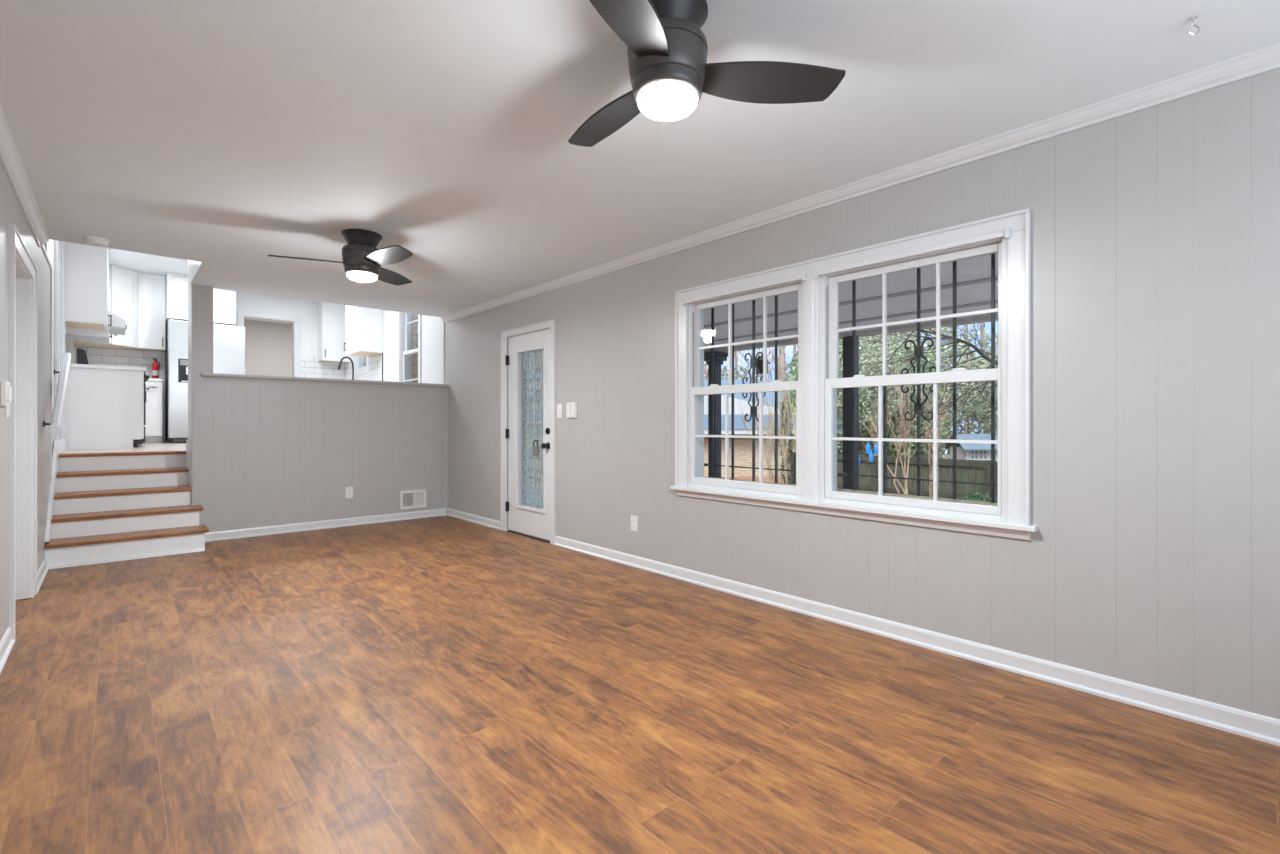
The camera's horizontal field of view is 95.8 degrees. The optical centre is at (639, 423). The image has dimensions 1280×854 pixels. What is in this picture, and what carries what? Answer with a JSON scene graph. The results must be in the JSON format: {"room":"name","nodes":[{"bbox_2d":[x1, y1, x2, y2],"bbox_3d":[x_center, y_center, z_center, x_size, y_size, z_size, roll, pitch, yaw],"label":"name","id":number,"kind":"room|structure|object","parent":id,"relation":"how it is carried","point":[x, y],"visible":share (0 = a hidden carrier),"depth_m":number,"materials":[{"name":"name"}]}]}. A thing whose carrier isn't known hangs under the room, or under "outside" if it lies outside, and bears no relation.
{"room":"empty living room","nodes":[
{"label":"empty living room","id":0,"kind":"room"},
{"bbox_2d":[0,162,60,640],"bbox_3d":[-3.738,-0.515,3.394,0.160,3.290,12.650,0,0,-42],"label":"wall","id":1,"kind":"structure","parent":0,"point":[11,212],"depth_m":4.02,"materials":[{"name":"beige paint"}]},
{"bbox_2d":[1,381,11,405],"bbox_3d":[-3.096,-0.145,2.825,0.028,0.120,0.125,0,0,-42],"label":"light switch","id":2,"kind":"object","parent":1,"relation":"attached to","point":[6,389],"visible":1,"depth_m":2.78,"materials":[{"name":"white plastic"}]},
{"bbox_2d":[8,223,36,639],"bbox_3d":[-3.617,0.050,3.397,0.025,2.160,1.132,0,0,-42],"label":"trim","id":3,"kind":"structure","parent":1,"relation":"attached to","point":[16,244],"depth_m":2.98,"materials":[{"name":"white paint"}]},
{"bbox_2d":[15,252,30,599],"bbox_3d":[-3.687,0.088,3.339,0.162,2.075,0.938,0,0,-42],"label":"door","id":4,"kind":"structure","parent":1,"relation":"in","point":[22,278],"depth_m":3.70,"materials":[{"name":"white paint"}]},
{"bbox_2d":[0,104,48,246],"bbox_3d":[-1.831,-1.286,1.452,0.056,0.066,7.210,0,0,-42],"label":"trim","id":5,"kind":"structure","parent":1,"relation":"attached to","point":[10,160],"depth_m":3.06,"materials":[{"name":"white paint"}]},
{"bbox_2d":[0,559,48,673],"bbox_3d":[-2.007,1.087,1.622,0.024,0.086,7.700,0,0,-42],"label":"baseboard","id":6,"kind":"structure","parent":1,"relation":"attached to","point":[7,643],"depth_m":2.90,"materials":[{"name":"white paint"}]},
{"bbox_2d":[41,245,51,481],"bbox_3d":[-4.639,-0.411,4.478,0.062,1.842,1.044,0,0,-42],"label":"trim","id":7,"kind":"structure","parent":1,"relation":"attached to","point":[42,246],"depth_m":4.86,"materials":[{"name":"white paint"}]},
{"bbox_2d":[43,353,70,435],"bbox_3d":[-4.799,-0.280,4.761,0.104,0.738,1.400,0,0,-42],"label":"handrail","id":8,"kind":"object","parent":1,"relation":"attached to","point":[59,402],"visible":1,"depth_m":4.62,"materials":[{"name":"white paint"}]},
{"bbox_2d":[54,240,64,439],"bbox_3d":[-5.738,-0.988,5.718,0.034,2.284,0.940,0,0,-42],"label":"trim","id":9,"kind":"structure","parent":1,"relation":"attached to","point":[56,242],"depth_m":5.45,"materials":[{"name":"white paint"}]},
{"bbox_2d":[65,334,74,363],"bbox_3d":[-6.979,-1.055,7.067,0.008,0.840,2.636,0,0,-42],"label":"tiled wall","id":10,"kind":"structure","parent":1,"relation":"attached to","point":[69,345],"depth_m":7.36,"materials":[{"name":"white tile"}]},
{"bbox_2d":[65,242,111,329],"bbox_3d":[-6.101,-1.617,6.384,0.390,1.082,0.455,0,0,-42],"label":"upper cabinet","id":11,"kind":"object","parent":1,"relation":"attached to","point":[86,266],"visible":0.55,"depth_m":6.22,"materials":[{"name":"white paint"}]},
{"bbox_2d":[73,264,137,349],"bbox_3d":[-7.412,-1.617,8.028,0.655,1.082,0.647,0,0,-42],"label":"upper cabinet","id":12,"kind":"object","parent":1,"relation":"attached to","point":[123,282],"visible":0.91,"depth_m":8.04,"materials":[{"name":"white paint"}]},
{"bbox_3d":[-6.525,-1.795,6.826,0.356,0.727,0.760,0,0,-42],"label":"upper cabinet","id":13,"kind":"object","parent":1,"relation":"attached to","visible":0},
{"bbox_2d":[65,307,126,343],"bbox_3d":[-6.463,-1.208,6.883,0.523,0.433,0.756,0,0,-42],"label":"range hood","id":14,"kind":"object","parent":13,"relation":"attached to","point":[119,326],"visible":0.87,"depth_m":6.69,"materials":[{"name":"metal"}]},
{"bbox_2d":[60,442,185,453],"bbox_3d":[-5.133,0.340,7.724,3.630,0.120,4.360,0,0,-42],"label":"floor","id":15,"kind":"structure","parent":0,"point":[164,446],"depth_m":6.22,"materials":[{"name":"white tile"}]},
{"bbox_2d":[61,367,146,449],"bbox_3d":[-5.990,-0.158,6.487,0.694,0.874,0.451,0,0,-42],"label":"base cabinet","id":16,"kind":"object","parent":15,"relation":"on","point":[104,408],"visible":0.96,"depth_m":6.31,"materials":[{"name":"white paint"}]},
{"bbox_2d":[70,364,145,372],"bbox_3d":[-5.990,-0.615,6.475,0.678,0.038,0.471,0,0,-42],"label":"countertop","id":17,"kind":"structure","parent":16,"relation":"on","point":[71,365],"depth_m":6.31,"materials":[{"name":"white stone"}]},
{"bbox_2d":[77,348,88,364],"bbox_3d":[-6.238,-0.737,6.476,0.100,0.204,0.095,0,0,-42],"label":"knife block","id":18,"kind":"object","parent":17,"relation":"on","point":[81,354],"visible":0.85,"depth_m":6.43,"materials":[{"name":"black wood"}]},
{"bbox_2d":[133,371,150,446],"bbox_3d":[-6.383,-0.181,6.958,0.742,0.922,0.764,0,0,-42],"label":"range","id":19,"kind":"object","parent":15,"relation":"on","point":[136,443],"visible":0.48,"depth_m":6.88,"materials":[{"name":"black metal"}]},
{"bbox_2d":[133,439,141,446],"bbox_3d":[-6.416,-0.173,6.928,0.651,0.904,0.760,0,0,-42],"label":"range","id":20,"kind":"object","parent":19,"relation":"in","point":[135,442],"depth_m":6.85,"materials":[{"name":"black metal"}]},
{"bbox_2d":[143,381,162,442],"bbox_3d":[-7.045,-0.158,8.352,0.200,0.874,0.658,0,0,-42],"label":"base cabinet","id":21,"kind":"object","parent":15,"relation":"on","point":[154,395],"visible":0.79,"depth_m":8.16,"materials":[{"name":"white paint"}]},
{"bbox_2d":[165,319,245,441],"bbox_3d":[-6.532,-0.604,8.693,0.910,1.743,0.805,0,0,-42],"label":"refrigerator","id":22,"kind":"object","parent":15,"relation":"on","point":[229,341],"visible":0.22,"depth_m":8.29,"materials":[{"name":"silver metal"}]},
{"bbox_3d":[-6.921,-0.158,7.514,0.694,0.874,0.770,0,0,-42],"label":"base cabinet","id":23,"kind":"object","parent":15,"relation":"on","visible":0},
{"bbox_2d":[148,378,163,381],"bbox_3d":[-7.049,-0.615,7.829,0.928,0.038,1.412,0,0,-42],"label":"countertop","id":24,"kind":"structure","parent":23,"relation":"on","point":[149,379],"depth_m":8.14,"materials":[{"name":"white stone"}]},
{"bbox_2d":[152,357,159,378],"bbox_3d":[-7.020,-0.794,8.375,0.078,0.320,0.078,0,0,3],"label":"fire extinguisher","id":25,"kind":"object","parent":24,"relation":"on","point":[155,366],"visible":0.9,"depth_m":8.35,"materials":[{"name":"red metal"}]},
{"bbox_3d":[-4.878,-0.158,9.419,0.653,0.874,1.989,0,0,-42],"label":"base cabinet","id":26,"kind":"object","parent":15,"relation":"on","visible":0},
{"bbox_3d":[-4.864,-0.615,9.416,0.621,0.038,1.996,0,0,-42],"label":"countertop","id":27,"kind":"structure","parent":26,"relation":"on","visible":0},
{"bbox_2d":[338,357,353,379],"bbox_3d":[-4.851,-0.872,9.556,0.266,0.475,0.100,0,0,-42],"label":"kitchen faucet","id":28,"kind":"object","parent":27,"relation":"on","point":[349,358],"visible":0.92,"depth_m":9.61,"materials":[{"name":"black metal"}]},
{"bbox_2d":[188,260,191,504],"bbox_3d":[-4.306,-0.515,5.662,0.165,3.290,0.367,0,0,-42],"label":"wall","id":29,"kind":"structure","parent":0,"point":[189,261],"depth_m":5.59,"materials":[{"name":"white paint"}]},
{"bbox_2d":[191,261,202,283],"bbox_3d":[-3.909,-1.740,5.095,0.008,0.839,0.980,0,0,-42],"label":"trim","id":30,"kind":"structure","parent":29,"relation":"attached to","point":[195,265],"depth_m":5.19,"materials":[{"name":"white paint"}]},
{"bbox_2d":[108,248,291,323],"bbox_3d":[-5.487,-2.210,8.799,4.910,0.100,8.591,0,0,-42],"label":"ceiling","id":31,"kind":"structure","parent":0,"point":[135,261],"depth_m":7.80,"materials":[{"name":"paint"}]},
{"bbox_2d":[162,291,316,441],"bbox_3d":[-6.622,-0.880,9.262,3.770,2.560,0.120,0,0,-42],"label":"wall","id":32,"kind":"structure","parent":0,"point":[306,310],"depth_m":9.80,"materials":[{"name":"paint"}]},
{"bbox_2d":[75,346,164,380],"bbox_3d":[-7.506,-0.861,8.374,0.964,0.451,0.008,0,0,-42],"label":"tiled wall","id":33,"kind":"structure","parent":32,"relation":"attached to","point":[95,356],"depth_m":8.40,"materials":[{"name":"white tile"}]},
{"bbox_2d":[137,272,164,351],"bbox_3d":[-7.143,-1.617,8.449,0.306,1.082,0.383,0,0,-42],"label":"upper cabinet","id":34,"kind":"object","parent":32,"relation":"attached to","point":[151,287],"visible":0.99,"depth_m":8.34,"materials":[{"name":"white paint"}]},
{"bbox_2d":[165,272,235,324],"bbox_3d":[-6.644,-1.830,8.736,0.810,0.657,0.629,0,0,-42],"label":"upper cabinet","id":35,"kind":"object","parent":32,"relation":"attached to","point":[176,285],"visible":0.45,"depth_m":8.38,"materials":[{"name":"white paint"}]},
{"bbox_2d":[237,310,299,376],"bbox_3d":[-6.193,-0.772,9.646,0.885,2.105,0.148,0,0,-42],"label":"trim","id":36,"kind":"structure","parent":32,"relation":"attached to","point":[241,315],"depth_m":9.84,"materials":[{"name":"white paint"}]},
{"bbox_2d":[300,355,343,378],"bbox_3d":[-5.565,-0.843,10.134,0.695,0.645,0.008,0,0,-42],"label":"tiled wall","id":37,"kind":"structure","parent":32,"relation":"attached to","point":[310,367],"depth_m":10.09,"materials":[{"name":"white tile"}]},
{"bbox_2d":[317,302,349,362],"bbox_3d":[-5.338,-1.617,10.086,0.439,1.082,0.383,0,0,-42],"label":"upper cabinet","id":38,"kind":"object","parent":32,"relation":"attached to","point":[331,318],"visible":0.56,"depth_m":9.96,"materials":[{"name":"white paint"}]},
{"bbox_2d":[244,319,291,376],"bbox_3d":[-6.836,-0.890,11.262,3.600,2.540,3.130,0,0,-42],"label":"wall","id":39,"kind":"structure","parent":0,"point":[268,344],"depth_m":12.28,"materials":[{"name":"paint"}]},
{"bbox_2d":[192,284,447,531],"bbox_3d":[-3.337,-0.095,6.342,2.506,2.450,0.100,0,0,-42],"label":"wall","id":40,"kind":"structure","parent":0,"point":[284,453],"depth_m":6.09,"materials":[{"name":"beige paint"}]},
{"bbox_2d":[201,373,448,388],"bbox_3d":[-3.312,-0.453,6.362,2.439,0.059,0.185,0,0,-42],"label":"trim","id":41,"kind":"structure","parent":40,"relation":"attached to","point":[213,376],"depth_m":6.15,"materials":[{"name":"beige paint"}]},
{"bbox_2d":[205,508,446,541],"bbox_3d":[-3.281,1.087,6.309,2.414,0.086,0.024,0,0,-42],"label":"baseboard","id":42,"kind":"structure","parent":40,"relation":"attached to","point":[306,526],"depth_m":6.17,"materials":[{"name":"white paint"}]},
{"bbox_2d":[345,487,352,497],"bbox_3d":[-3.212,0.763,6.382,0.076,0.122,0.008,0,0,-42],"label":"wall outlet","id":43,"kind":"object","parent":40,"relation":"attached to","point":[348,490],"visible":1,"depth_m":6.38,"materials":[{"name":"white plastic"}]},
{"bbox_2d":[400,489,425,509],"bbox_3d":[-2.685,0.897,6.852,0.305,0.215,0.020,0,0,-42],"label":"air vent","id":44,"kind":"object","parent":40,"relation":"in","point":[409,499],"visible":1,"depth_m":6.85,"materials":[{"name":"white plastic"}]},
{"bbox_2d":[529,484,540,507],"bbox_3d":[1.344,1.295,5.606,2.978,0.270,12.500,0,0,-42],"label":"floor","id":45,"kind":"structure","parent":0,"point":[538,484],"depth_m":9.19,"materials":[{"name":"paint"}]},
{"bbox_2d":[704,351,727,477],"bbox_3d":[1.014,0.100,7.844,0.308,2.118,0.308,0,0,-42],"label":"porch post","id":46,"kind":"object","parent":45,"relation":"on","point":[719,357],"visible":0.52,"depth_m":7.80,"materials":[{"name":"black metal"}]},
{"bbox_2d":[843,336,858,489],"bbox_3d":[2.331,0.100,6.392,0.168,2.118,0.168,0,0,-42],"label":"porch post","id":47,"kind":"object","parent":45,"relation":"on","point":[847,341],"visible":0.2,"depth_m":6.35,"materials":[{"name":"black metal"}]},
{"bbox_2d":[0,515,1279,853],"bbox_3d":[-0.953,1.180,2.875,3.670,0.100,8.340,0,0,-42],"label":"floor","id":48,"kind":"structure","parent":0,"point":[446,684],"depth_m":2.12,"materials":[{"name":"brown wood"}]},
{"bbox_2d":[44,438,208,568],"bbox_3d":[-4.936,0.642,5.601,1.030,0.974,2.170,0,0,-42],"label":"staircase","id":49,"kind":"structure","parent":48,"relation":"on","point":[106,507],"depth_m":5.11,"materials":[{"name":"white paint"}]},
{"bbox_2d":[0,0,1279,316],"bbox_3d":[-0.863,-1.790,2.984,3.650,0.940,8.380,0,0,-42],"label":"ceiling","id":50,"kind":"structure","parent":0,"point":[226,136],"depth_m":2.45,"materials":[{"name":"paint"}]},
{"bbox_2d":[84,236,109,246],"bbox_3d":[-3.889,-1.297,4.141,0.140,0.044,0.140,0,0,-42],"label":"smoke detector","id":51,"kind":"object","parent":50,"relation":"attached to","point":[94,241],"visible":1,"depth_m":4.11,"materials":[{"name":"white plastic"}]},
{"bbox_2d":[267,229,412,284],"bbox_3d":[-1.909,-1.158,3.957,1.008,0.324,0.966,0,0,-42],"label":"ceiling fan","id":52,"kind":"object","parent":50,"relation":"hanging from","point":[362,261],"visible":1,"depth_m":3.94,"materials":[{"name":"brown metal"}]},
{"bbox_2d":[568,0,845,146],"bbox_3d":[0.003,-1.158,1.892,1.016,0.324,0.946,0,0,-42],"label":"ceiling fan","id":53,"kind":"object","parent":50,"relation":"hanging from","point":[669,69],"visible":1,"depth_m":1.81,"materials":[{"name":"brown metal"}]},
{"bbox_2d":[1187,16,1200,34],"bbox_3d":[1.801,-1.292,1.882,0.038,0.054,0.022,0,0,-21],"label":"ceiling hook","id":54,"kind":"object","parent":50,"relation":"attached to","point":[1193,18],"visible":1,"depth_m":1.88,"materials":[{"name":"metal"}]},
{"bbox_2d":[364,314,997,505],"bbox_3d":[-1.045,-0.365,5.970,0.109,3.590,12.850,0,0,-42],"label":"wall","id":55,"kind":"structure","parent":0,"point":[414,316],"depth_m":8.45,"materials":[{"name":"white paint"}]},
{"bbox_2d":[704,391,795,482],"bbox_3d":[0.778,0.090,4.074,0.085,0.610,0.784,0,0,-42],"label":"bars","id":56,"kind":"object","parent":55,"relation":"in","point":[753,410],"depth_m":4.09,"materials":[{"name":"black paint"}]},
{"bbox_2d":[707,477,997,504],"bbox_3d":[1.217,0.436,3.600,0.100,0.057,2.100,0,0,-42],"label":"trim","id":57,"kind":"structure","parent":55,"relation":"attached to","point":[838,489],"depth_m":3.28,"materials":[{"name":"wood"}]},
{"bbox_2d":[838,388,877,489],"bbox_3d":[1.326,0.093,3.470,0.085,0.605,0.244,0,0,-42],"label":"bars","id":58,"kind":"object","parent":55,"relation":"in","point":[853,474],"depth_m":3.53,"materials":[{"name":"black paint"}]},
{"bbox_2d":[883,384,932,495],"bbox_3d":[1.522,0.091,3.253,0.085,0.612,0.269,0,0,-42],"label":"bars","id":59,"kind":"object","parent":55,"relation":"in","point":[918,407],"depth_m":3.25,"materials":[{"name":"black paint"}]},
{"bbox_2d":[938,381,997,502],"bbox_3d":[1.728,0.093,3.027,0.085,0.610,0.280,0,0,-42],"label":"bars","id":60,"kind":"object","parent":55,"relation":"in","point":[954,481],"depth_m":3.03,"materials":[{"name":"black paint"}]},
{"bbox_2d":[417,253,997,372],"bbox_3d":[1.307,-1.196,5.572,2.878,0.472,12.500,0,0,-42],"label":"ceiling","id":61,"kind":"structure","parent":0,"point":[973,274],"depth_m":5.33,"materials":[{"name":"paint"}]},
{"bbox_2d":[711,308,713,383],"bbox_3d":[0.568,-0.574,4.306,0.085,0.557,0.019,0,0,-42],"label":"bar","id":62,"kind":"object","parent":61,"relation":"in","point":[712,309],"depth_m":4.36,"materials":[{"name":"black paint"}]},
{"bbox_2d":[742,300,762,383],"bbox_3d":[0.811,-0.565,4.038,0.085,0.576,0.170,0,0,-42],"label":"bar","id":63,"kind":"object","parent":61,"relation":"in","point":[753,365],"depth_m":4.08,"materials":[{"name":"black paint"}]},
{"bbox_2d":[756,352,769,373],"bbox_3d":[1.503,-0.788,7.126,0.140,0.346,0.147,0,0,-42],"label":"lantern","id":64,"kind":"object","parent":61,"relation":"hanging from","point":[759,362],"visible":0.48,"depth_m":7.08,"materials":[{"name":"black paint"}]},
{"bbox_2d":[775,295,777,379],"bbox_3d":[0.944,-0.574,3.891,0.085,0.561,0.016,0,0,-42],"label":"bar","id":65,"kind":"object","parent":61,"relation":"in","point":[776,297],"depth_m":3.94,"materials":[{"name":"black paint"}]},
{"bbox_2d":[852,280,855,376],"bbox_3d":[1.311,-0.568,3.486,0.085,0.573,0.019,0,0,-42],"label":"bar","id":66,"kind":"object","parent":61,"relation":"in","point":[853,282],"depth_m":3.53,"materials":[{"name":"black paint"}]},
{"bbox_2d":[901,268,933,373],"bbox_3d":[1.559,-0.565,3.213,0.085,0.577,0.172,0,0,-42],"label":"bar","id":67,"kind":"object","parent":61,"relation":"in","point":[918,354],"depth_m":3.24,"materials":[{"name":"black paint"}]},
{"bbox_2d":[953,261,956,367],"bbox_3d":[1.689,-0.574,3.070,0.085,0.560,0.015,0,0,-42],"label":"bar","id":68,"kind":"object","parent":61,"relation":"in","point":[954,262],"depth_m":3.10,"materials":[{"name":"black paint"}]},
{"bbox_2d":[991,253,994,368],"bbox_3d":[1.808,-0.566,2.938,0.085,0.577,0.013,0,0,-42],"label":"bar","id":69,"kind":"object","parent":61,"relation":"in","point":[992,255],"depth_m":2.97,"materials":[{"name":"black paint"}]},
{"bbox_2d":[732,304,733,384],"bbox_3d":[0.697,-0.565,4.164,0.085,0.573,0.009,0,0,-42],"label":"bar","id":70,"kind":"object","parent":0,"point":[732,304],"depth_m":4.22,"materials":[{"name":"black paint"}]},
{"bbox_2d":[706,477,784,482],"bbox_3d":[1.345,2.005,16.876,12.000,0.650,2.550,0,0,-1],"label":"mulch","id":71,"kind":"object","parent":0,"point":[765,479],"depth_m":17.99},
{"bbox_2d":[350,68,1279,718],"bbox_3d":[-1.063,-0.515,5.818,0.160,3.290,12.650,0,0,-42],"label":"wall","id":72,"kind":"structure","parent":0,"point":[1152,559],"depth_m":2.47,"materials":[{"name":"beige paint"}]},
{"bbox_2d":[352,356,368,375],"bbox_3d":[-4.627,-1.355,9.728,0.168,1.080,0.840,0,0,-42],"label":"window","id":73,"kind":"structure","parent":72,"relation":"in","point":[358,361],"depth_m":9.88,"materials":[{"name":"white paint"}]},
{"bbox_2d":[344,354,381,380],"bbox_3d":[-4.632,-0.855,9.630,0.008,0.440,1.991,0,0,-42],"label":"tiled wall","id":74,"kind":"structure","parent":72,"relation":"attached to","point":[375,362],"depth_m":9.26,"materials":[{"name":"white tile"}]},
{"bbox_2d":[344,305,382,356],"bbox_3d":[-4.308,-1.617,8.984,0.393,1.082,0.620,0,0,-42],"label":"upper cabinet","id":75,"kind":"object","parent":72,"relation":"attached to","point":[364,326],"visible":0.62,"depth_m":8.80,"materials":[{"name":"white paint"}]},
{"bbox_2d":[397,312,420,382],"bbox_3d":[-3.173,-1.045,8.124,0.168,1.900,0.850,0,0,-42],"label":"window","id":76,"kind":"structure","parent":72,"relation":"in","point":[404,352],"depth_m":8.34,"materials":[{"name":"white paint"}]},
{"bbox_2d":[441,319,444,383],"bbox_3d":[-2.468,-1.321,7.238,0.015,1.677,0.080,0,0,-42],"label":"trim","id":77,"kind":"structure","parent":72,"relation":"attached to","point":[442,322],"depth_m":7.23,"materials":[{"name":"white paint"}]},
{"bbox_2d":[505,327,549,542],"bbox_3d":[-1.071,0.110,5.777,0.227,2.040,0.849,0,0,-42],"label":"door","id":78,"kind":"structure","parent":72,"relation":"in","point":[528,521],"depth_m":5.88,"materials":[{"name":"white paint"}]},
{"bbox_2d":[522,349,542,508],"bbox_3d":[-1.013,0.105,5.827,0.026,1.990,0.810,0,0,-42],"label":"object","id":79,"kind":"structure","parent":78,"relation":"attached to","point":[532,407],"depth_m":5.94,"materials":[{"name":"glass"}]},
{"bbox_2d":[532,440,538,456],"bbox_3d":[-1.038,0.246,5.808,0.047,0.168,0.090,0,0,-42],"label":"key lockbox","id":80,"kind":"object","parent":78,"relation":"hanging from","point":[535,449],"visible":1,"depth_m":5.78,"materials":[{"name":"grey metal"}]},
{"bbox_2d":[501,319,555,544],"bbox_3d":[-1.127,0.080,5.750,0.026,2.101,1.005,0,0,-42],"label":"trim","id":81,"kind":"structure","parent":72,"relation":"attached to","point":[550,323],"depth_m":5.57,"materials":[{"name":"white paint"}]},
{"bbox_2d":[557,404,561,417],"bbox_3d":[-0.744,-0.115,5.338,0.010,0.125,0.078,0,0,-42],"label":"light switch","id":82,"kind":"object","parent":72,"relation":"attached to","point":[559,406],"visible":1,"depth_m":5.33,"materials":[{"name":"white plastic"}]},
{"bbox_2d":[566,402,576,418],"bbox_3d":[-0.613,-0.117,5.182,0.026,0.143,0.148,0,0,-42],"label":"wall control","id":83,"kind":"object","parent":72,"relation":"attached to","point":[571,408],"visible":1,"depth_m":5.16,"materials":[{"name":"white plastic"}]},
{"bbox_2d":[631,515,637,531],"bbox_3d":[-0.046,0.790,4.569,0.008,0.122,0.078,0,0,-42],"label":"wall outlet","id":84,"kind":"object","parent":72,"relation":"attached to","point":[634,519],"visible":1,"depth_m":4.56,"materials":[{"name":"white plastic"}]},
{"bbox_2d":[682,272,805,498],"bbox_3d":[0.702,-0.211,3.832,0.192,1.362,0.994,0,0,-42],"label":"window","id":85,"kind":"structure","parent":72,"relation":"in","point":[697,305],"depth_m":3.85,"materials":[{"name":"white paint"}]},
{"bbox_2d":[670,208,1037,539],"bbox_3d":[1.002,-0.218,3.397,0.072,1.483,2.256,0,0,-42],"label":"trim","id":86,"kind":"structure","parent":72,"relation":"attached to","point":[1018,526],"depth_m":2.99,"materials":[{"name":"white paint"}]},
{"bbox_2d":[440,42,1279,322],"bbox_3d":[0.324,-1.286,4.127,0.056,0.066,8.280,0,0,-42],"label":"trim","id":87,"kind":"structure","parent":72,"relation":"attached to","point":[1262,60],"depth_m":2.75,"materials":[{"name":"white paint"}]},
{"bbox_2d":[447,508,1279,745],"bbox_3d":[0.366,1.087,4.104,0.024,0.086,8.190,0,0,-42],"label":"baseboard","id":88,"kind":"structure","parent":72,"relation":"attached to","point":[1247,724],"depth_m":2.72,"materials":[{"name":"white paint"}]},
{"bbox_2d":[813,227,1010,521],"bbox_3d":[1.410,-0.211,3.051,0.192,1.362,0.994,0,0,-42],"label":"window","id":89,"kind":"structure","parent":72,"relation":"in","point":[996,242],"depth_m":3.02,"materials":[{"name":"white paint"}]},
{"bbox_3d":[11.390,2.332,25.849,39.200,2.018,51.000,0,0,-42],"label":"yard","id":90,"kind":"structure","parent":0,"visible":0},
{"bbox_2d":[529,379,842,476],"bbox_3d":[1.774,0.305,24.977,13.200,4.850,14.470,0,0,-1],"label":"house","id":91,"kind":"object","parent":90,"relation":"on","point":[742,447],"visible":0.21,"depth_m":18.23,"materials":[{"name":"brick"}]},
{"bbox_2d":[704,351,736,378],"bbox_3d":[3.972,-3.401,41.104,7.353,12.064,7.090,0,0,31],"label":"bare tree","id":92,"kind":"object","parent":90,"relation":"on","point":[705,371],"visible":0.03,"depth_m":40.10,"materials":[{"name":"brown plant"}]},
{"bbox_2d":[734,344,797,378],"bbox_3d":[9.163,-3.410,37.168,6.396,12.040,7.041,0,0,-42],"label":"bare tree","id":93,"kind":"object","parent":90,"relation":"on","point":[769,352],"visible":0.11,"depth_m":37.20,"materials":[{"name":"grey plant"}]},
{"bbox_2d":[741,392,795,483],"bbox_3d":[2.567,0.487,9.526,1.267,2.299,2.001,0,0,-28],"label":"bare shrub","id":94,"kind":"object","parent":90,"relation":"on","point":[771,442],"visible":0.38,"depth_m":9.52,"materials":[{"name":"plant"}]},
{"bbox_2d":[778,346,794,483],"bbox_3d":[2.526,-0.321,10.030,0.271,3.906,0.355,0,0,-42],"label":"trunk","id":95,"kind":"object","parent":90,"relation":"on","point":[782,367],"visible":0.44,"depth_m":10.00,"materials":[{"name":"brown plant"}]},
{"bbox_2d":[778,339,877,454],"bbox_3d":[6.320,-0.271,19.257,3.506,5.542,3.302,0,0,-38],"label":"evergreen tree","id":96,"kind":"object","parent":90,"relation":"on","point":[794,367],"visible":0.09,"depth_m":18.62,"materials":[{"name":"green plant"}]},
{"bbox_2d":[704,323,997,458],"bbox_3d":[20.610,-1.273,30.855,6.385,9.229,44.335,0,0,-42],"label":"woodland","id":97,"kind":"object","parent":90,"relation":"on","point":[981,332],"visible":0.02,"depth_m":32.02,"materials":[{"name":"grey plant"}]},
{"bbox_2d":[859,425,877,491],"bbox_3d":[4.801,1.056,12.007,0.650,2.056,0.139,0,0,42],"label":"tree","id":98,"kind":"object","parent":90,"relation":"on","point":[868,450],"visible":0.74,"depth_m":11.98,"materials":[{"name":"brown plant"}]},
{"bbox_2d":[837,332,921,455],"bbox_3d":[6.918,-0.618,17.920,3.476,5.648,3.491,0,0,16],"label":"leafy tree","id":99,"kind":"object","parent":90,"relation":"on","point":[873,359],"visible":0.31,"depth_m":17.28,"materials":[{"name":"green plant"}]},
{"bbox_2d":[791,452,997,500],"bbox_3d":[9.310,1.715,10.638,0.165,1.830,15.257,0,0,-42],"label":"wooden fence","id":100,"kind":"object","parent":90,"relation":"on","point":[976,471],"visible":0.14,"depth_m":13.52,"materials":[{"name":"wood"}]},
{"bbox_2d":[863,370,949,496],"bbox_3d":[4.714,0.540,10.183,1.417,3.014,0.981,0,0,17],"label":"crape myrtle","id":101,"kind":"object","parent":90,"relation":"on","point":[902,434],"visible":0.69,"depth_m":10.30,"materials":[{"name":"brown plant"}]},
{"bbox_2d":[841,325,980,455],"bbox_3d":[10.779,-1.234,25.307,7.286,8.109,6.067,0,0,41],"label":"evergreen tree","id":102,"kind":"object","parent":90,"relation":"on","point":[925,346],"visible":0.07,"depth_m":23.41,"materials":[{"name":"green plant"}]},
{"bbox_2d":[859,342,965,458],"bbox_3d":[8.711,-0.141,19.171,3.098,5.298,3.845,0,0,17],"label":"evergreen tree","id":103,"kind":"object","parent":90,"relation":"on","point":[891,449],"visible":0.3,"depth_m":18.56,"materials":[{"name":"green plant"}]},
{"bbox_2d":[839,323,997,461],"bbox_3d":[4.657,-0.393,8.009,4.582,4.558,3.146,0,0,42],"label":"overhanging branch","id":104,"kind":"object","parent":90,"relation":"on","point":[981,352],"visible":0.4,"depth_m":8.15,"materials":[{"name":"green plant"}]},
{"bbox_2d":[943,434,997,460],"bbox_3d":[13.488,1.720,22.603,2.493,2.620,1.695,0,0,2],"label":"house","id":105,"kind":"structure","parent":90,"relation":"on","point":[965,451],"depth_m":22.05,"materials":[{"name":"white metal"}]},
{"bbox_2d":[957,345,997,433],"bbox_3d":[17.454,-0.535,23.945,6.603,6.789,7.358,0,0,-7],"label":"evergreen tree","id":106,"kind":"object","parent":90,"relation":"on","point":[983,403],"visible":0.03,"depth_m":25.32,"materials":[{"name":"green plant"}]},
{"bbox_2d":[957,492,997,502],"bbox_3d":[6.711,1.887,11.349,1.271,1.065,1.534,0,0,-42],"label":"bush","id":107,"kind":"object","parent":90,"relation":"on","point":[976,497],"visible":0.04,"depth_m":11.40,"materials":[{"name":"green plant"}]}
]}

